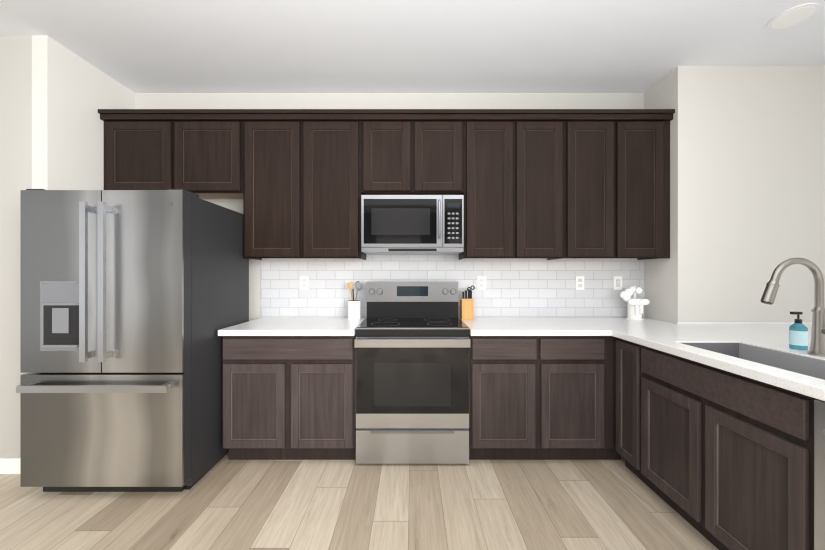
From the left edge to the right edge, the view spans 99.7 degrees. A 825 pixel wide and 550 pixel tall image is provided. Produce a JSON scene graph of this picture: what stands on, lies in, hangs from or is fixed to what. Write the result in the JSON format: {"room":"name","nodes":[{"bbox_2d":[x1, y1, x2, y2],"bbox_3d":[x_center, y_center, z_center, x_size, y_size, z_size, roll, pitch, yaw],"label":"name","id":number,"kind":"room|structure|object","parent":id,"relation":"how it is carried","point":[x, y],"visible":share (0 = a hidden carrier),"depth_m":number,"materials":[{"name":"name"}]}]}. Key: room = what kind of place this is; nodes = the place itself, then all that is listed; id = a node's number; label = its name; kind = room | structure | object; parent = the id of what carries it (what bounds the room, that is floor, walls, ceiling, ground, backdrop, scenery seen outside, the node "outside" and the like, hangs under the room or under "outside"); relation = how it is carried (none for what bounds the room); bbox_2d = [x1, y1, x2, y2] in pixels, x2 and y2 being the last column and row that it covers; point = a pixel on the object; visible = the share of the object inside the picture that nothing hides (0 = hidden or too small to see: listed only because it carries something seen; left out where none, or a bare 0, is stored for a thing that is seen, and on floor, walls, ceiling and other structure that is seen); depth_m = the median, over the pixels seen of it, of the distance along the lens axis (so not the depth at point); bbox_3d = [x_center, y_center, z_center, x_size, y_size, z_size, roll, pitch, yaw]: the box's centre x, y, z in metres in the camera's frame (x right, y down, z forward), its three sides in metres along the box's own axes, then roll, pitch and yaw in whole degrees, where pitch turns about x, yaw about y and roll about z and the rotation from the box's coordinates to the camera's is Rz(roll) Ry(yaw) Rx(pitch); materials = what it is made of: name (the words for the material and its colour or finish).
{"room":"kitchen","nodes":[
{"label":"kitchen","id":0,"kind":"room"},
{"bbox_2d":[0,35,31,457],"bbox_3d":[-3.975,-0.134,2.290,3.050,2.817,0.100,0,0,0],"label":"wall","id":1,"kind":"structure","parent":0,"point":[15,114],"depth_m":2.24,"materials":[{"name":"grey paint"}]},
{"bbox_2d":[0,458,19,473],"bbox_3d":[-3.918,1.225,2.483,3.164,0.100,0.514,0,0,0],"label":"baseboard","id":2,"kind":"structure","parent":1,"relation":"attached to","point":[9,465],"depth_m":2.23,"materials":[{"name":"white"}]},
{"bbox_2d":[32,35,134,189],"bbox_3d":[-2.400,-0.134,2.595,0.100,2.817,0.710,0,0,0],"label":"wall","id":3,"kind":"structure","parent":0,"point":[72,93],"depth_m":2.37,"materials":[{"name":"white paint"}]},
{"bbox_2d":[0,452,718,549],"bbox_3d":[-0.500,1.300,-0.275,10.000,0.050,6.650,0,0,0],"label":"floor","id":4,"kind":"structure","parent":0,"point":[224,503],"depth_m":1.88,"materials":[{"name":"beige wood"}]},
{"bbox_2d":[16,189,248,491],"bbox_3d":[-1.747,0.393,2.326,0.912,1.764,0.867,0,0,0],"label":"refrigerator","id":5,"kind":"object","parent":4,"relation":"on","point":[132,302],"visible":0.96,"depth_m":1.96,"materials":[{"name":"grey metal"}]},
{"bbox_2d":[223,334,355,459],"bbox_3d":[-0.828,0.838,2.622,0.885,0.874,0.632,0,0,0],"label":"base cabinet","id":6,"kind":"object","parent":4,"relation":"on","point":[285,397],"depth_m":2.32,"materials":[{"name":"brown wood"}]},
{"bbox_2d":[218,318,364,335],"bbox_3d":[-0.832,0.381,2.613,0.897,0.040,0.656,0,0,0],"label":"countertop","id":7,"kind":"structure","parent":6,"relation":"on","point":[302,327],"depth_m":2.39,"materials":[{"name":"white stone"}]},
{"bbox_2d":[348,281,361,319],"bbox_3d":[-0.469,0.205,2.830,0.116,0.311,0.104,0,0,0],"label":"utensil crock","id":8,"kind":"object","parent":7,"relation":"on","point":[354,309],"visible":1,"depth_m":2.80,"materials":[{"name":"white ceramic"}]},
{"bbox_2d":[355,281,469,463],"bbox_3d":[0.000,0.664,2.590,0.758,1.222,0.680,0,0,0],"label":"range","id":9,"kind":"object","parent":4,"relation":"on","point":[412,343],"visible":1,"depth_m":2.31,"materials":[{"name":"silver metal"}]},
{"bbox_2d":[469,334,542,459],"bbox_3d":[0.610,0.838,2.622,0.450,0.874,0.632,0,0,0],"label":"base cabinet","id":10,"kind":"object","parent":4,"relation":"on","point":[530,397],"depth_m":2.32,"materials":[{"name":"brown wood"}]},
{"bbox_2d":[543,336,610,459],"bbox_3d":[1.060,0.838,2.622,0.450,0.874,0.632,0,0,0],"label":"base cabinet","id":11,"kind":"object","parent":4,"relation":"on","point":[576,369],"depth_m":2.32,"materials":[{"name":"brown wood"}]},
{"bbox_2d":[614,337,818,549],"bbox_3d":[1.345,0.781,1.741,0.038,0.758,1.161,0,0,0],"label":"base cabinet","id":12,"kind":"object","parent":4,"relation":"on","point":[719,459],"depth_m":1.51,"materials":[{"name":"brown wood"}]},
{"bbox_2d":[462,318,824,400],"bbox_3d":[1.819,0.375,1.020,2.871,0.052,3.841,0,0,0],"label":"countertop","id":13,"kind":"structure","parent":12,"relation":"on","point":[664,336],"depth_m":2.15,"materials":[{"name":"white stone"}]},
{"bbox_2d":[460,285,474,319],"bbox_3d":[0.452,0.223,2.830,0.114,0.275,0.080,0,0,0],"label":"knife block","id":14,"kind":"object","parent":13,"relation":"on","point":[466,309],"visible":1,"depth_m":2.79,"materials":[{"name":"brown wood"}]},
{"bbox_2d":[620,286,649,319],"bbox_3d":[1.778,0.223,2.817,0.215,0.274,0.129,0,0,0],"label":"decorative jar","id":15,"kind":"object","parent":13,"relation":"on","point":[634,308],"visible":1,"depth_m":2.78,"materials":[{"name":"white ceramic"}]},
{"bbox_2d":[678,342,824,379],"bbox_3d":[1.595,0.476,1.538,0.348,0.222,0.693,0,0,0],"label":"sink","id":16,"kind":"object","parent":13,"relation":"in","point":[807,366],"visible":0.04,"depth_m":1.71,"materials":[{"name":"silver metal"}]},
{"bbox_2d":[760,258,824,356],"bbox_3d":[1.724,0.141,1.554,0.294,0.439,0.104,0,0,0],"label":"faucet","id":17,"kind":"object","parent":13,"relation":"on","point":[817,345],"visible":1,"depth_m":1.56,"materials":[{"name":"silver metal"}]},
{"bbox_2d":[789,312,807,349],"bbox_3d":[1.884,0.270,1.700,0.065,0.181,0.063,0,0,0],"label":"soap bottle","id":18,"kind":"object","parent":13,"relation":"on","point":[798,334],"visible":1,"depth_m":1.68,"materials":[{"name":"teal plastic"}]},
{"bbox_2d":[814,400,824,549],"bbox_3d":[1.612,0.841,0.850,0.666,0.869,0.600,0,0,0],"label":"dishwasher","id":19,"kind":"object","parent":4,"relation":"on","point":[819,474],"visible":0.96,"depth_m":1.13,"materials":[{"name":"grey metal"}]},
{"bbox_2d":[135,93,643,320],"bbox_3d":[-0.195,-0.134,3.000,4.510,2.817,0.100,0,0,0],"label":"wall","id":20,"kind":"structure","parent":0,"point":[389,100],"depth_m":2.95,"materials":[{"name":"grey paint"}]},
{"bbox_2d":[99,113,253,258],"bbox_3d":[-1.778,-0.668,2.783,1.142,1.083,0.316,0,0,0],"label":"upper cabinet","id":21,"kind":"object","parent":20,"relation":"attached to","point":[207,155],"depth_m":2.63,"materials":[{"name":"brown wood"}]},
{"bbox_2d":[254,113,365,259],"bbox_3d":[-0.838,-0.668,2.783,0.926,1.083,0.316,0,0,0],"label":"upper cabinet","id":22,"kind":"object","parent":20,"relation":"attached to","point":[310,168],"depth_m":2.64,"materials":[{"name":"brown wood"}]},
{"bbox_2d":[366,113,477,259],"bbox_3d":[0.000,-0.668,2.783,0.938,1.083,0.316,0,0,0],"label":"upper cabinet","id":23,"kind":"object","parent":20,"relation":"attached to","point":[407,153],"depth_m":2.63,"materials":[{"name":"brown wood"}]},
{"bbox_2d":[361,195,463,254],"bbox_3d":[0.000,-0.383,2.733,0.758,0.421,0.415,0,0,0],"label":"over-the-range microwave","id":24,"kind":"object","parent":23,"relation":"attached to","point":[412,224],"visible":1,"depth_m":2.57,"materials":[{"name":"silver metal"}]},
{"bbox_2d":[261,254,643,317],"bbox_3d":[0.339,0.068,2.946,3.242,0.586,0.008,0,0,0],"label":"tile backsplash","id":25,"kind":"structure","parent":20,"relation":"attached to","point":[530,288],"depth_m":2.94,"materials":[{"name":"white tile"}]},
{"bbox_2d":[300,276,307,289],"bbox_3d":[-0.915,0.068,2.939,0.072,0.115,0.007,0,0,0],"label":"electrical outlet plate","id":26,"kind":"object","parent":25,"relation":"attached to","point":[303,279],"depth_m":2.94,"materials":[{"name":"white plastic"}]},
{"bbox_2d":[477,276,485,289],"bbox_3d":[0.585,0.068,2.939,0.072,0.115,0.007,0,0,0],"label":"electrical outlet plate","id":27,"kind":"object","parent":25,"relation":"attached to","point":[481,282],"depth_m":2.94,"materials":[{"name":"white plastic"}]},
{"bbox_2d":[576,276,583,289],"bbox_3d":[1.415,0.068,2.939,0.072,0.115,0.007,0,0,0],"label":"electrical outlet plate","id":28,"kind":"object","parent":25,"relation":"attached to","point":[579,279],"depth_m":2.94,"materials":[{"name":"white plastic"}]},
{"bbox_2d":[614,276,621,289],"bbox_3d":[1.735,0.068,2.936,0.072,0.115,0.012,0,0,0],"label":"electrical outlet plate","id":29,"kind":"object","parent":25,"relation":"attached to","point":[617,279],"depth_m":2.94,"materials":[{"name":"white plastic"}]},
{"bbox_2d":[478,113,577,259],"bbox_3d":[0.803,-0.668,2.783,0.856,1.083,0.316,0,0,0],"label":"upper cabinet","id":30,"kind":"object","parent":20,"relation":"attached to","point":[551,184],"depth_m":2.64,"materials":[{"name":"brown wood"}]},
{"bbox_2d":[578,113,673,259],"bbox_3d":[1.516,-0.668,2.783,0.886,1.083,0.316,0,0,0],"label":"upper cabinet","id":31,"kind":"object","parent":20,"relation":"attached to","point":[624,158],"depth_m":2.64,"materials":[{"name":"brown wood"}]},
{"bbox_2d":[0,0,824,92],"bbox_3d":[-0.500,-1.567,-0.275,10.000,0.050,6.650,0,0,0],"label":"ceiling","id":32,"kind":"structure","parent":0,"point":[388,46],"depth_m":2.30,"materials":[{"name":"white paint"}]},
{"bbox_2d":[767,3,819,30],"bbox_3d":[2.270,-1.538,2.080,0.216,0.008,0.216,0,0,0],"label":"recessed light","id":33,"kind":"object","parent":32,"relation":"in","point":[793,16],"visible":1,"depth_m":2.07,"materials":[{"name":"white paint"}]},
{"bbox_2d":[644,66,690,323],"bbox_3d":[2.010,-0.134,2.760,0.100,2.817,0.380,0,0,0],"label":"wall","id":34,"kind":"structure","parent":0,"point":[667,288],"depth_m":2.58,"materials":[{"name":"white paint"}]},
{"bbox_2d":[691,66,824,321],"bbox_3d":[3.280,-0.134,2.620,2.440,2.817,0.100,0,0,0],"label":"wall","id":35,"kind":"structure","parent":0,"point":[757,175],"depth_m":2.57,"materials":[{"name":"white paint"}]}
]}

